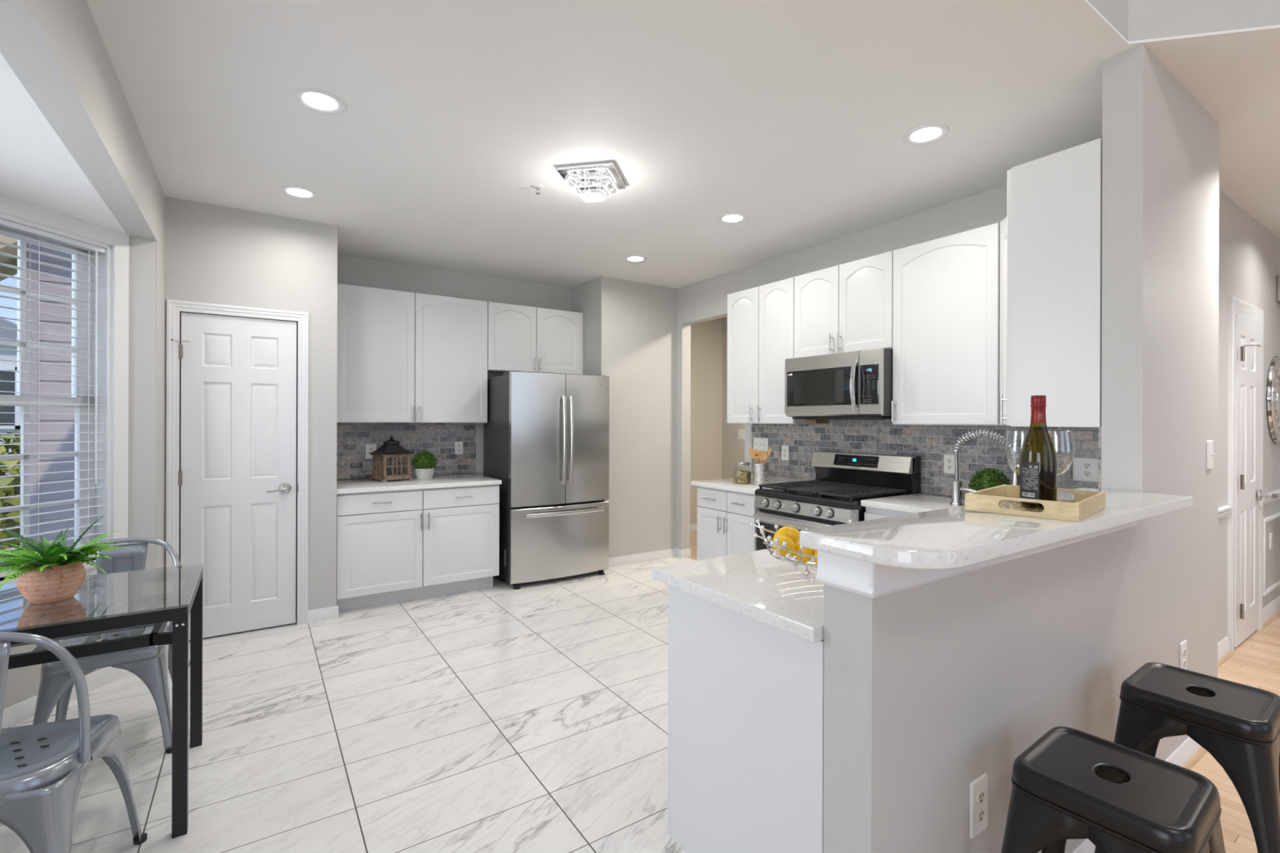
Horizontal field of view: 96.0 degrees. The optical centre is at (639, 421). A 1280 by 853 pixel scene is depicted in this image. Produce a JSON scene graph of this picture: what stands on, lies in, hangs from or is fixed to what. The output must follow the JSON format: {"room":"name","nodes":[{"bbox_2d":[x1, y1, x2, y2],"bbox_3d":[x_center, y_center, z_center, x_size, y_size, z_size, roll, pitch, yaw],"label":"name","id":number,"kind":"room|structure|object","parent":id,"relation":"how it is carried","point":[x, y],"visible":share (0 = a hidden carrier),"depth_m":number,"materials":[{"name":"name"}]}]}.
{"room":"kitchen","nodes":[
{"label":"kitchen","id":0,"kind":"room"},
{"bbox_2d":[0,52,126,234],"bbox_3d":[-2.229,-1.040,1.697,0.672,0.074,3.300,0,0,-34],"label":"ceiling","id":1,"kind":"structure","parent":0,"point":[37,167],"depth_m":2.26,"materials":[{"name":"paint"}]},
{"bbox_2d":[0,0,165,709],"bbox_3d":[-2.959,-1.230,1.145,2.740,5.200,3.933,0,0,-34],"label":"wall","id":2,"kind":"structure","parent":0,"point":[56,49],"depth_m":2.58,"materials":[{"name":"paint"}]},
{"bbox_2d":[0,193,128,584],"bbox_3d":[-2.870,-0.102,2.721,0.185,1.806,0.820,0,0,7],"label":"window","id":3,"kind":"structure","parent":2,"relation":"in","point":[113,364],"depth_m":3.00,"materials":[{"name":"paint"}]},
{"bbox_2d":[0,218,105,577],"bbox_3d":[-2.855,-0.102,2.720,0.062,1.602,0.600,0,0,7],"label":"window blind","id":4,"kind":"object","parent":3,"relation":"attached to","point":[3,223],"visible":0.92,"depth_m":2.80,"materials":[{"name":"plastic"}]},
{"bbox_2d":[1,666,132,728],"bbox_3d":[-2.558,1.329,2.117,0.468,0.085,2.838,0,0,-19],"label":"baseboard","id":5,"kind":"structure","parent":2,"relation":"attached to","point":[14,714],"depth_m":2.83,"materials":[{"name":"paint"}]},
{"bbox_2d":[164,196,337,622],"bbox_3d":[-2.745,0.003,4.125,0.930,2.737,0.884,0,0,-34],"label":"wall","id":6,"kind":"structure","parent":0,"point":[215,254],"depth_m":3.85,"materials":[{"name":"paint"}]},
{"bbox_2d":[165,299,308,639],"bbox_3d":[-2.564,0.318,3.704,0.748,2.108,0.102,0,0,-34],"label":"door","id":7,"kind":"structure","parent":6,"relation":"in","point":[237,476],"depth_m":3.70,"materials":[{"name":"paint"}]},
{"bbox_2d":[307,605,338,623],"bbox_3d":[-2.180,1.330,3.965,0.186,0.085,0.014,0,0,-34],"label":"baseboard","id":8,"kind":"structure","parent":6,"relation":"attached to","point":[332,612],"depth_m":3.96,"materials":[{"name":"paint"}]},
{"bbox_2d":[295,254,572,594],"bbox_3d":[-1.885,0.005,4.729,3.270,2.737,0.834,0,0,-34],"label":"wall","id":9,"kind":"structure","parent":0,"point":[351,270],"depth_m":5.21,"materials":[{"name":"paint"}]},
{"bbox_2d":[337,422,475,479],"bbox_3d":[-2.033,0.244,5.005,1.229,0.462,0.010,0,0,-34],"label":"backsplash","id":10,"kind":"structure","parent":9,"relation":"attached to","point":[439,438],"depth_m":5.01,"materials":[{"name":"tile"}]},
{"bbox_2d":[365,444,376,458],"bbox_3d":[-2.260,0.254,4.842,0.085,0.124,0.008,0,0,-34],"label":"wall outlet","id":11,"kind":"object","parent":10,"relation":"attached to","point":[369,447],"visible":0.77,"depth_m":4.83,"materials":[{"name":"white plastic"}]},
{"bbox_2d":[454,441,462,454],"bbox_3d":[-1.649,0.244,5.250,0.074,0.118,0.008,0,0,-34],"label":"wall outlet","id":12,"kind":"object","parent":10,"relation":"attached to","point":[458,445],"visible":1,"depth_m":5.25,"materials":[{"name":"white plastic"}]},
{"bbox_2d":[337,283,488,422],"bbox_3d":[-1.940,-0.530,4.887,1.248,1.087,0.305,0,0,-34],"label":"upper cabinet","id":13,"kind":"object","parent":9,"relation":"attached to","point":[403,357],"visible":0.98,"depth_m":4.76,"materials":[{"name":"white wood"}]},
{"bbox_2d":[475,422,484,472],"bbox_3d":[-1.480,0.246,5.373,0.100,0.462,0.012,0,0,-34],"label":"trim","id":14,"kind":"structure","parent":9,"relation":"attached to","point":[479,426],"depth_m":5.36,"materials":[{"name":"paint"}]},
{"bbox_2d":[487,301,582,374],"bbox_3d":[-1.017,-0.763,5.502,0.964,0.615,0.305,0,0,-34],"label":"upper cabinet","id":15,"kind":"object","parent":9,"relation":"attached to","point":[522,338],"visible":0.97,"depth_m":5.38,"materials":[{"name":"white wood"}]},
{"bbox_2d":[572,275,676,558],"bbox_3d":[-0.146,0.010,5.965,0.996,2.737,0.707,0,0,-34],"label":"wall","id":16,"kind":"structure","parent":0,"point":[629,327],"depth_m":5.63,"materials":[{"name":"paint"}]},
{"bbox_2d":[608,547,690,567],"bbox_3d":[0.075,1.337,5.627,0.995,0.085,0.104,0,0,-34],"label":"baseboard","id":17,"kind":"structure","parent":16,"relation":"attached to","point":[666,553],"depth_m":5.68,"materials":[{"name":"paint"}]},
{"bbox_2d":[0,532,1279,852],"bbox_3d":[1.188,1.407,1.637,10.200,0.050,10.600,0,0,-34],"label":"floor","id":18,"kind":"structure","parent":0,"point":[533,717],"depth_m":2.54,"materials":[{"name":"tile"}]},
{"bbox_2d":[0,631,147,852],"bbox_3d":[-1.757,0.952,1.608,0.464,0.843,0.463,0,0,-21],"label":"metal chair","id":19,"kind":"object","parent":18,"relation":"on","point":[44,767],"visible":1,"depth_m":1.56,"materials":[{"name":"grey"}]},
{"bbox_2d":[0,563,204,838],"bbox_3d":[-2.046,0.991,1.960,0.855,0.765,0.676,0,0,-34],"label":"dining table","id":20,"kind":"object","parent":18,"relation":"on","point":[138,600],"visible":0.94,"depth_m":1.91,"materials":[{"name":"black glass"}]},
{"bbox_2d":[0,515,133,603],"bbox_3d":[-2.003,0.465,1.940,0.458,0.283,0.434,0,0,-34],"label":"potted fern","id":21,"kind":"object","parent":20,"relation":"on","point":[51,572],"visible":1,"depth_m":1.93,"materials":[{"name":"green plant"}]},
{"bbox_2d":[16,561,86,603],"bbox_3d":[-2.001,0.545,1.962,0.167,0.122,0.167,0,0,-34],"label":"pot","id":22,"kind":"object","parent":21,"relation":"on","point":[60,581],"depth_m":1.91,"materials":[{"name":"wicker"}]},
{"bbox_2d":[10,623,155,651],"bbox_3d":[-2.049,0.711,1.957,0.655,0.012,0.532,0,0,-34],"label":"shelf","id":23,"kind":"object","parent":20,"relation":"attached to","point":[92,637],"depth_m":1.90,"materials":[{"name":"glass"}]},
{"bbox_2d":[32,537,180,753],"bbox_3d":[-2.244,0.951,2.454,0.464,0.843,0.463,0,0,-34],"label":"metal chair","id":24,"kind":"object","parent":18,"relation":"on","point":[152,664],"visible":0.36,"depth_m":2.39,"materials":[{"name":"grey"}]},
{"bbox_2d":[336,484,499,612],"bbox_3d":[-1.836,0.943,4.670,1.188,0.862,0.785,0,0,-34],"label":"base cabinet","id":25,"kind":"object","parent":18,"relation":"on","point":[393,546],"visible":0.98,"depth_m":4.35,"materials":[{"name":"white wood"}]},
{"bbox_2d":[336,472,502,493],"bbox_3d":[-1.836,0.494,4.676,1.193,0.034,0.776,0,0,-34],"label":"countertop","id":26,"kind":"structure","parent":25,"relation":"on","point":[349,486],"depth_m":4.47,"materials":[{"name":"white stone"}]},
{"bbox_2d":[368,435,413,482],"bbox_3d":[-2.014,0.299,4.668,0.256,0.354,0.256,0,0,42],"label":"lantern","id":27,"kind":"object","parent":26,"relation":"on","point":[392,448],"visible":1,"depth_m":4.62,"materials":[{"name":"brown wood"}]},
{"bbox_2d":[373,456,382,475],"bbox_3d":[-2.080,0.355,4.594,0.190,0.144,0.008,0,0,42],"label":"window grille","id":28,"kind":"object","parent":27,"relation":"attached to","point":[375,464],"depth_m":4.61,"materials":[{"name":"brown wood"}]},
{"bbox_2d":[375,457,396,473],"bbox_3d":[-2.087,0.355,4.734,0.008,0.144,0.190,0,0,42],"label":"window grille","id":29,"kind":"object","parent":27,"relation":"attached to","point":[389,464],"depth_m":4.76,"materials":[{"name":"brown wood"}]},
{"bbox_2d":[386,456,408,475],"bbox_3d":[-1.940,0.356,4.601,0.186,0.144,0.054,0,0,-34],"label":"window grille","id":30,"kind":"object","parent":27,"relation":"attached to","point":[392,465],"depth_m":4.60,"materials":[{"name":"brown wood"}]},
{"bbox_2d":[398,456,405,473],"bbox_3d":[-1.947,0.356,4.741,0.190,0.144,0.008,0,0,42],"label":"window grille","id":31,"kind":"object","parent":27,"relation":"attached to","point":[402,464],"depth_m":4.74,"materials":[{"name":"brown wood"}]},
{"bbox_2d":[412,449,437,479],"bbox_3d":[-1.784,0.357,4.779,0.205,0.239,0.207,0,0,-34],"label":"boxwood","id":32,"kind":"object","parent":26,"relation":"on","point":[424,465],"visible":1,"depth_m":4.72,"materials":[{"name":"plant"}]},
{"bbox_2d":[414,467,435,479],"bbox_3d":[-1.786,0.432,4.777,0.161,0.088,0.161,0,0,-34],"label":"pot","id":33,"kind":"object","parent":32,"relation":"on","point":[420,473],"depth_m":4.72,"materials":[{"name":"ceramic"}]},
{"bbox_2d":[483,370,608,589],"bbox_3d":[-0.837,0.481,5.200,0.924,1.792,0.820,0,0,-34],"label":"refrigerator","id":34,"kind":"object","parent":18,"relation":"on","point":[546,435],"visible":0.98,"depth_m":4.88,"materials":[{"name":"grey"}]},
{"bbox_2d":[697,486,759,560],"bbox_3d":[0.880,0.951,4.521,0.661,0.862,0.650,0,0,-34],"label":"base cabinet","id":35,"kind":"object","parent":18,"relation":"on","point":[724,517],"visible":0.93,"depth_m":4.36,"materials":[{"name":"white wood"}]},
{"bbox_2d":[690,477,790,494],"bbox_3d":[0.901,0.502,4.504,0.650,0.034,0.790,0,0,-34],"label":"countertop","id":36,"kind":"structure","parent":35,"relation":"on","point":[726,484],"depth_m":4.41,"materials":[{"name":"white stone"}]},
{"bbox_2d":[733,462,751,484],"bbox_3d":[0.797,0.401,4.499,0.144,0.165,0.144,0,0,-34],"label":"glass jar","id":37,"kind":"object","parent":36,"relation":"on","point":[740,477],"visible":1,"depth_m":4.45,"materials":[{"name":"clear glass"}]},
{"bbox_2d":[752,462,768,485],"bbox_3d":[0.912,0.400,4.353,0.125,0.168,0.125,0,0,-34],"label":"utensil crock","id":38,"kind":"object","parent":36,"relation":"on","point":[760,471],"visible":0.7,"depth_m":4.30,"materials":[{"name":"silver metal"}]},
{"bbox_2d":[667,585,823,852],"bbox_3d":[1.020,0.938,2.073,1.898,0.889,0.633,0,0,-34],"label":"base cabinet","id":39,"kind":"object","parent":18,"relation":"on","point":[745,695],"visible":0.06,"depth_m":1.50,"materials":[{"name":"white wood"}]},
{"bbox_2d":[652,493,964,643],"bbox_3d":[1.103,0.475,2.487,2.552,0.036,1.230,0,0,-34],"label":"countertop","id":40,"kind":"structure","parent":39,"relation":"on","point":[758,586],"depth_m":1.63,"materials":[{"name":"white stone"}]},
{"bbox_2d":[749,519,852,575],"bbox_3d":[0.552,0.392,1.758,0.379,0.126,0.379,0,0,0],"label":"fruit basket","id":41,"kind":"object","parent":40,"relation":"on","point":[787,558],"visible":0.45,"depth_m":1.66,"materials":[{"name":"silver metal"}]},
{"bbox_2d":[771,535,796,557],"bbox_3d":[0.431,0.375,1.723,0.066,0.066,0.066,0,0,40],"label":"lemon","id":42,"kind":"object","parent":41,"relation":"in","point":[791,545],"visible":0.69,"depth_m":1.70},
{"bbox_2d":[773,526,799,543],"bbox_3d":[0.460,0.359,1.800,0.067,0.060,0.073,0,0,44],"label":"lemon","id":43,"kind":"object","parent":41,"relation":"in","point":[793,533],"visible":0.45,"depth_m":1.78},
{"bbox_2d":[795,539,814,563],"bbox_3d":[0.494,0.386,1.728,0.062,0.082,0.061,0,0,-6],"label":"orange","id":44,"kind":"object","parent":41,"relation":"in","point":[806,551],"visible":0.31,"depth_m":1.71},
{"bbox_2d":[949,429,1019,506],"bbox_3d":[1.815,0.251,3.041,0.072,0.416,0.353,0,0,-34],"label":"kitchen faucet","id":45,"kind":"object","parent":40,"relation":"on","point":[957,488],"visible":0.96,"depth_m":3.08,"materials":[{"name":"silver metal"}]},
{"bbox_2d":[968,466,1010,490],"bbox_3d":[1.897,0.354,3.119,0.207,0.210,0.210,0,0,-34],"label":"boxwood","id":46,"kind":"object","parent":40,"relation":"on","point":[988,478],"visible":0.59,"depth_m":3.09,"materials":[{"name":"plant"}]},
{"bbox_2d":[753,450,920,551],"bbox_3d":[1.275,0.802,3.816,0.771,1.162,0.772,0,0,-34],"label":"gas range","id":47,"kind":"object","parent":18,"relation":"on","point":[843,480],"visible":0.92,"depth_m":3.74,"materials":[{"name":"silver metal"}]},
{"bbox_2d":[754,488,900,510],"bbox_3d":[1.253,0.490,3.796,0.620,0.050,0.761,0,0,-34],"label":"cooktop","id":48,"kind":"object","parent":47,"relation":"in","point":[784,496],"depth_m":3.58,"materials":[{"name":"black metal"}]},
{"bbox_2d":[864,506,910,520],"bbox_3d":[1.719,0.940,3.263,0.661,0.888,0.620,0,0,-34],"label":"base cabinet","id":49,"kind":"object","parent":18,"relation":"on","point":[870,513],"visible":0.02,"depth_m":3.29,"materials":[{"name":"white wood"}]},
{"bbox_2d":[1000,726,1225,852],"bbox_3d":[1.026,1.071,1.254,0.430,0.622,0.430,0,0,-37],"label":"metal stool","id":50,"kind":"object","parent":18,"relation":"on","point":[1068,784],"visible":1,"depth_m":1.21,"materials":[{"name":"black"}]},
{"bbox_2d":[1094,662,1279,852],"bbox_3d":[1.595,1.073,1.640,0.430,0.622,0.430,0,0,-36],"label":"metal stool","id":51,"kind":"object","parent":18,"relation":"on","point":[1238,724],"visible":0.84,"depth_m":1.54,"materials":[{"name":"black"}]},
{"bbox_2d":[86,0,1279,288],"bbox_3d":[1.486,-1.359,3.663,7.670,0.010,7.550,0,0,-34],"label":"ceiling","id":52,"kind":"structure","parent":0,"point":[793,117],"depth_m":2.54,"materials":[{"name":"paint"}]},
{"bbox_2d":[280,186,318,199],"bbox_3d":[-2.030,-1.359,3.434,0.200,0.007,0.200,0,0,-34],"label":"recessed light","id":53,"kind":"object","parent":52,"relation":"in","point":[295,192],"visible":1,"depth_m":3.43,"materials":[{"name":"paint"}]},
{"bbox_2d":[293,88,346,115],"bbox_3d":[-1.361,-1.357,2.451,0.200,0.007,0.200,0,0,-34],"label":"recessed light","id":54,"kind":"object","parent":52,"relation":"in","point":[319,103],"visible":1,"depth_m":2.45,"materials":[{"name":"paint"}]},
{"bbox_2d":[532,183,543,194],"bbox_3d":[-0.590,-1.337,3.330,0.068,0.044,0.068,0,0,-34],"label":"sprinkler","id":55,"kind":"object","parent":52,"relation":"attached to","point":[538,186],"visible":1,"depth_m":3.32,"materials":[{"name":"paint"}]},
{"bbox_2d":[556,161,626,202],"bbox_3d":[-0.262,-1.298,3.188,0.310,0.120,0.310,0,0,11],"label":"flush ceiling light","id":56,"kind":"object","parent":52,"relation":"attached to","point":[597,181],"visible":1,"depth_m":3.11,"materials":[{"name":"glass"}]},
{"bbox_2d":[623,255,647,262],"bbox_3d":[-0.037,-1.354,4.813,0.200,0.007,0.200,0,0,-34],"label":"recessed light","id":57,"kind":"object","parent":52,"relation":"in","point":[633,259],"visible":1,"depth_m":4.81,"materials":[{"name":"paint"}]},
{"bbox_2d":[717,213,747,223],"bbox_3d":[0.618,-1.352,3.845,0.200,0.007,0.200,0,0,-34],"label":"recessed light","id":58,"kind":"object","parent":52,"relation":"in","point":[729,218],"visible":1,"depth_m":3.84,"materials":[{"name":"paint"}]},
{"bbox_2d":[902,123,949,145],"bbox_3d":[1.348,-1.350,2.718,0.200,0.007,0.200,0,0,-34],"label":"recessed light","id":59,"kind":"object","parent":52,"relation":"in","point":[922,135],"visible":1,"depth_m":2.71,"materials":[{"name":"paint"}]},
{"bbox_2d":[689,316,745,524],"bbox_3d":[1.679,0.015,5.170,1.730,2.737,4.660,0,0,-34],"label":"wall","id":60,"kind":"structure","parent":0,"point":[716,446],"depth_m":7.30,"materials":[{"name":"paint"}]},
{"bbox_2d":[737,429,744,439],"bbox_3d":[1.246,0.163,7.141,0.021,0.120,0.115,0,0,-34],"label":"light switch","id":61,"kind":"object","parent":60,"relation":"attached to","point":[740,432],"visible":1,"depth_m":7.14,"materials":[{"name":"white plastic"}]},
{"bbox_2d":[675,185,1007,549],"bbox_3d":[1.487,0.015,4.314,0.110,2.737,3.852,0,0,-34],"label":"wall","id":62,"kind":"structure","parent":0,"point":[706,300],"depth_m":4.67,"materials":[{"name":"paint"}]},
{"bbox_2d":[727,276,806,423],"bbox_3d":[1.033,-0.522,4.604,0.323,1.085,0.720,0,0,-34],"label":"upper cabinet","id":63,"kind":"object","parent":62,"relation":"attached to","point":[761,318],"visible":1,"depth_m":4.51,"materials":[{"name":"white wood"}]},
{"bbox_2d":[794,250,893,358],"bbox_3d":[1.452,-0.759,3.976,0.323,0.609,0.786,0,0,-34],"label":"upper cabinet","id":64,"kind":"object","parent":62,"relation":"attached to","point":[846,307],"visible":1,"depth_m":3.86,"materials":[{"name":"white wood"}]},
{"bbox_2d":[785,347,893,419],"bbox_3d":[1.397,-0.230,3.928,0.444,0.438,0.763,0,0,-34],"label":"microwave","id":65,"kind":"object","parent":64,"relation":"attached to","point":[854,384],"visible":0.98,"depth_m":3.75,"materials":[{"name":"grey"}]},
{"bbox_2d":[805,419,828,423],"bbox_3d":[1.326,0.003,4.305,0.144,0.028,0.093,0,0,-34],"label":"wood block","id":66,"kind":"object","parent":65,"relation":"attached to","point":[807,421],"visible":1,"depth_m":4.27,"materials":[{"name":"brown wood"}]},
{"bbox_2d":[863,374,874,402],"bbox_3d":[1.423,-0.202,3.582,0.001,0.167,0.078,0,0,-34],"label":"keypad","id":67,"kind":"object","parent":65,"relation":"attached to","point":[868,380],"depth_m":3.58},
{"bbox_2d":[826,418,892,424],"bbox_3d":[1.582,-0.017,4.063,0.010,0.078,0.785,0,0,-34],"label":"backsplash","id":68,"kind":"structure","parent":62,"relation":"attached to","point":[887,421],"depth_m":4.08,"materials":[{"name":"tile"}]},
{"bbox_2d":[751,423,1098,497],"bbox_3d":[1.732,0.240,3.837,0.010,0.436,2.762,0,0,-34],"label":"backsplash","id":69,"kind":"structure","parent":62,"relation":"attached to","point":[930,442],"depth_m":3.67,"materials":[{"name":"tile"}]},
{"bbox_2d":[753,437,768,452],"bbox_3d":[1.018,0.200,4.880,0.021,0.120,0.165,0,0,-34],"label":"light switch","id":70,"kind":"object","parent":69,"relation":"attached to","point":[759,443],"visible":0.84,"depth_m":4.88,"materials":[{"name":"white plastic"}]},
{"bbox_2d":[782,445,788,460],"bbox_3d":[1.173,0.257,4.659,0.008,0.118,0.074,0,0,-34],"label":"wall outlet","id":71,"kind":"object","parent":69,"relation":"attached to","point":[784,448],"visible":1,"depth_m":4.65,"materials":[{"name":"white plastic"}]},
{"bbox_2d":[943,454,955,474],"bbox_3d":[1.910,0.265,3.553,0.008,0.118,0.074,0,0,-34],"label":"wall outlet","id":72,"kind":"object","parent":69,"relation":"attached to","point":[948,460],"visible":0.9,"depth_m":3.55,"materials":[{"name":"white plastic"}]},
{"bbox_2d":[1072,457,1098,482],"bbox_3d":[2.301,0.250,2.965,0.008,0.124,0.125,0,0,-34],"label":"wall outlet","id":73,"kind":"object","parent":69,"relation":"attached to","point":[1084,469],"visible":0.83,"depth_m":2.97,"materials":[{"name":"white plastic"}]},
{"bbox_2d":[891,222,1002,425],"bbox_3d":[1.843,-0.520,3.388,0.323,1.085,0.622,0,0,-34],"label":"upper cabinet","id":74,"kind":"object","parent":62,"relation":"attached to","point":[946,290],"visible":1,"depth_m":3.29,"materials":[{"name":"white wood"}]},
{"bbox_2d":[1000,216,1007,425],"bbox_3d":[2.079,-0.519,2.782,0.602,1.085,0.643,0,0,-34],"label":"upper cabinet","id":75,"kind":"object","parent":62,"relation":"attached to","point":[1003,224],"visible":0.12,"depth_m":3.01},
{"bbox_2d":[823,520,1142,852],"bbox_3d":[1.102,0.835,1.671,1.588,1.094,0.120,0,0,-34],"label":"wall","id":76,"kind":"structure","parent":0,"point":[931,689],"depth_m":1.38,"materials":[{"name":"paint"}]},
{"bbox_2d":[815,521,1137,598],"bbox_3d":[1.061,0.324,1.642,1.512,0.072,0.146,0,0,-34],"label":"trim","id":77,"kind":"structure","parent":76,"relation":"attached to","point":[867,579],"depth_m":1.24,"materials":[{"name":"paint"}]},
{"bbox_2d":[969,773,987,839],"bbox_3d":[0.835,0.945,1.415,0.080,0.137,0.008,0,0,-34],"label":"wall outlet","id":78,"kind":"object","parent":76,"relation":"attached to","point":[979,786],"visible":1,"depth_m":1.41,"materials":[{"name":"white plastic"}]},
{"bbox_2d":[977,791,984,804],"bbox_3d":[0.836,0.923,1.413,0.033,0.029,0.002,0,0,-34],"label":"receptacle","id":79,"kind":"object","parent":78,"relation":"attached to","point":[980,794],"depth_m":1.41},
{"bbox_2d":[977,808,984,822],"bbox_3d":[0.836,0.968,1.413,0.033,0.029,0.002,0,0,-34],"label":"receptacle","id":80,"kind":"object","parent":78,"relation":"attached to","point":[980,812],"depth_m":1.41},
{"bbox_2d":[799,487,1193,569],"bbox_3d":[1.115,0.270,1.633,1.609,0.036,0.314,0,0,-34],"label":"countertop","id":81,"kind":"structure","parent":76,"relation":"on","point":[955,537],"depth_m":1.31,"materials":[{"name":"white stone"}]},
{"bbox_2d":[964,484,1106,521],"bbox_3d":[1.141,0.229,1.658,0.360,0.046,0.261,0,0,-43],"label":"serving tray","id":82,"kind":"object","parent":81,"relation":"on","point":[1085,504],"visible":0.92,"depth_m":1.58,"materials":[{"name":"beige wood"}]},
{"bbox_2d":[1004,430,1019,502],"bbox_3d":[1.154,0.135,1.738,0.094,0.213,0.094,0,0,-34],"label":"wine glass","id":83,"kind":"object","parent":82,"relation":"on","point":[1005,452],"visible":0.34,"depth_m":1.75,"materials":[{"name":"clear glass"}]},
{"bbox_2d":[1004,430,1019,474],"bbox_3d":[1.154,0.096,1.738,0.094,0.135,0.094,0,0,-34],"label":"bowl","id":84,"kind":"object","parent":83,"relation":"on","point":[1005,452],"depth_m":1.75,"materials":[{"name":"clear glass"}]},
{"bbox_2d":[1000,496,1075,511],"bbox_3d":[1.141,0.246,1.658,0.352,0.008,0.253,0,0,-43],"label":"handle","id":85,"kind":"object","parent":82,"relation":"on","point":[1005,505],"depth_m":1.60,"materials":[{"name":"wood"}]},
{"bbox_2d":[1019,395,1057,508],"bbox_3d":[1.126,0.084,1.630,0.089,0.314,0.088,0,0,-34],"label":"wine bottle","id":86,"kind":"object","parent":82,"relation":"on","point":[1038,457],"visible":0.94,"depth_m":1.60,"materials":[{"name":"green glass"}]},
{"bbox_2d":[1057,431,1075,502],"bbox_3d":[1.249,0.135,1.732,0.094,0.213,0.094,0,0,-34],"label":"wine glass","id":87,"kind":"object","parent":82,"relation":"on","point":[1072,437],"visible":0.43,"depth_m":1.70,"materials":[{"name":"clear glass"}]},
{"bbox_2d":[1057,431,1075,475],"bbox_3d":[1.249,0.096,1.732,0.094,0.135,0.094,0,0,-34],"label":"bowl","id":88,"kind":"object","parent":87,"relation":"on","point":[1073,451],"depth_m":1.70,"materials":[{"name":"clear glass"}]},
{"bbox_2d":[1097,426,1101,488],"bbox_3d":[2.113,0.241,2.423,0.922,0.436,0.010,0,0,-34],"label":"backsplash","id":89,"kind":"structure","parent":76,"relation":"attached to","point":[1100,428],"depth_m":2.17,"materials":[{"name":"tile"}]},
{"bbox_2d":[1072,737,1207,852],"bbox_3d":[1.554,1.341,1.884,2.578,0.085,0.030,0,0,-34],"label":"baseboard","id":90,"kind":"structure","parent":76,"relation":"attached to","point":[1189,753],"depth_m":2.30,"materials":[{"name":"paint"}]},
{"bbox_2d":[1101,43,1219,760],"bbox_3d":[2.177,0.017,2.386,0.990,2.737,0.120,0,0,-34],"label":"wall column","id":91,"kind":"structure","parent":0,"point":[1161,145],"depth_m":2.19,"materials":[{"name":"paint"}]},
{"bbox_2d":[1000,137,1102,426],"bbox_3d":[1.765,-0.520,2.405,0.335,1.085,0.362,0,0,-34],"label":"upper cabinet","id":92,"kind":"object","parent":91,"relation":"attached to","point":[1054,289],"visible":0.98,"depth_m":2.28,"materials":[{"name":"white wood"}]},
{"bbox_2d":[1179,640,1186,669],"bbox_3d":[2.188,0.952,2.318,0.080,0.130,0.008,0,0,-34],"label":"wall outlet","id":93,"kind":"object","parent":91,"relation":"attached to","point":[1183,646],"visible":0.85,"depth_m":2.31,"materials":[{"name":"white plastic"}]},
{"bbox_2d":[1206,440,1215,470],"bbox_3d":[2.501,0.147,2.518,0.085,0.128,0.021,0,0,-34],"label":"light switch","id":94,"kind":"object","parent":91,"relation":"attached to","point":[1210,454],"visible":1,"depth_m":2.51,"materials":[{"name":"white plastic"}]},
{"bbox_2d":[1088,0,1279,41],"bbox_3d":[2.885,-2.586,1.725,7.989,2.452,1.355,0,0,-11],"label":"wall","id":95,"kind":"structure","parent":0,"point":[1135,20],"depth_m":2.02,"materials":[{"name":"paint"}]},
{"bbox_2d":[1217,189,1279,642],"bbox_3d":[4.187,-1.209,3.451,3.410,5.200,10.300,0,0,-34],"label":"wall","id":96,"kind":"structure","parent":0,"point":[1249,253],"depth_m":3.72,"materials":[{"name":"paint"}]},
{"bbox_2d":[1217,595,1279,667],"bbox_3d":[3.943,1.341,3.720,3.304,0.100,0.030,0,0,-34],"label":"baseboard","id":97,"kind":"structure","parent":96,"relation":"attached to","point":[1271,611],"depth_m":3.92,"materials":[{"name":"paint"}]},
{"bbox_2d":[1217,489,1279,519],"bbox_3d":[3.946,0.535,3.720,3.304,0.060,0.030,0,0,-34],"label":"trim","id":98,"kind":"structure","parent":96,"relation":"attached to","point":[1224,511],"depth_m":3.41,"materials":[{"name":"paint"}]},
{"bbox_2d":[1227,295,1279,653],"bbox_3d":[3.888,0.320,3.644,0.790,2.140,0.128,0,0,-34],"label":"door","id":99,"kind":"structure","parent":96,"relation":"in","point":[1246,320],"depth_m":3.64,"materials":[{"name":"paint"}]},
{"bbox_2d":[1262,512,1279,595],"bbox_3d":[4.736,0.938,4.258,1.090,0.530,0.013,0,0,-34],"label":"trim","id":100,"kind":"structure","parent":96,"relation":"attached to","point":[1265,592],"depth_m":3.96,"materials":[{"name":"paint"}]},
{"bbox_2d":[1266,355,1279,443],"bbox_3d":[4.635,-0.157,4.172,0.640,0.640,0.030,0,0,-34],"label":"wall mirror","id":101,"kind":"object","parent":96,"relation":"attached to","point":[1273,380],"visible":1,"depth_m":4.04,"materials":[{"name":"silver metal"}]},
{"bbox_2d":[1276,275,1279,302],"bbox_3d":[4.701,-0.962,4.202,0.140,0.190,0.058,0,0,-34],"label":"door chime","id":102,"kind":"object","parent":96,"relation":"attached to","point":[1277,277],"visible":1,"depth_m":4.18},
{"label":"outside","id":103,"kind":"structure","parent":0,"visible":0},
{"bbox_3d":[-11.102,2.172,16.640,120.000,0.050,80.000,0,0,-34],"label":"lawn","id":104,"kind":"structure","parent":103,"visible":0},
{"bbox_2d":[0,428,20,560],"bbox_3d":[-7.926,1.089,6.988,2.073,2.146,2.149,0,0,-34],"label":"tree","id":105,"kind":"object","parent":104,"relation":"on","point":[4,449],"visible":0.16,"depth_m":6.67,"materials":[{"name":"green plant"}]},
{"bbox_2d":[0,318,20,475],"bbox_3d":[-23.212,-1.389,16.972,10.200,7.000,6.600,0,0,-34],"label":"house","id":106,"kind":"structure","parent":104,"relation":"on","point":[7,334],"depth_m":16.62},
{"bbox_2d":[0,235,75,546],"bbox_3d":[-4.914,-0.035,4.145,2.379,4.000,0.850,0,0,-34],"label":"neighbour wing","id":107,"kind":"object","parent":104,"relation":"on","point":[45,358],"visible":0.12,"depth_m":4.42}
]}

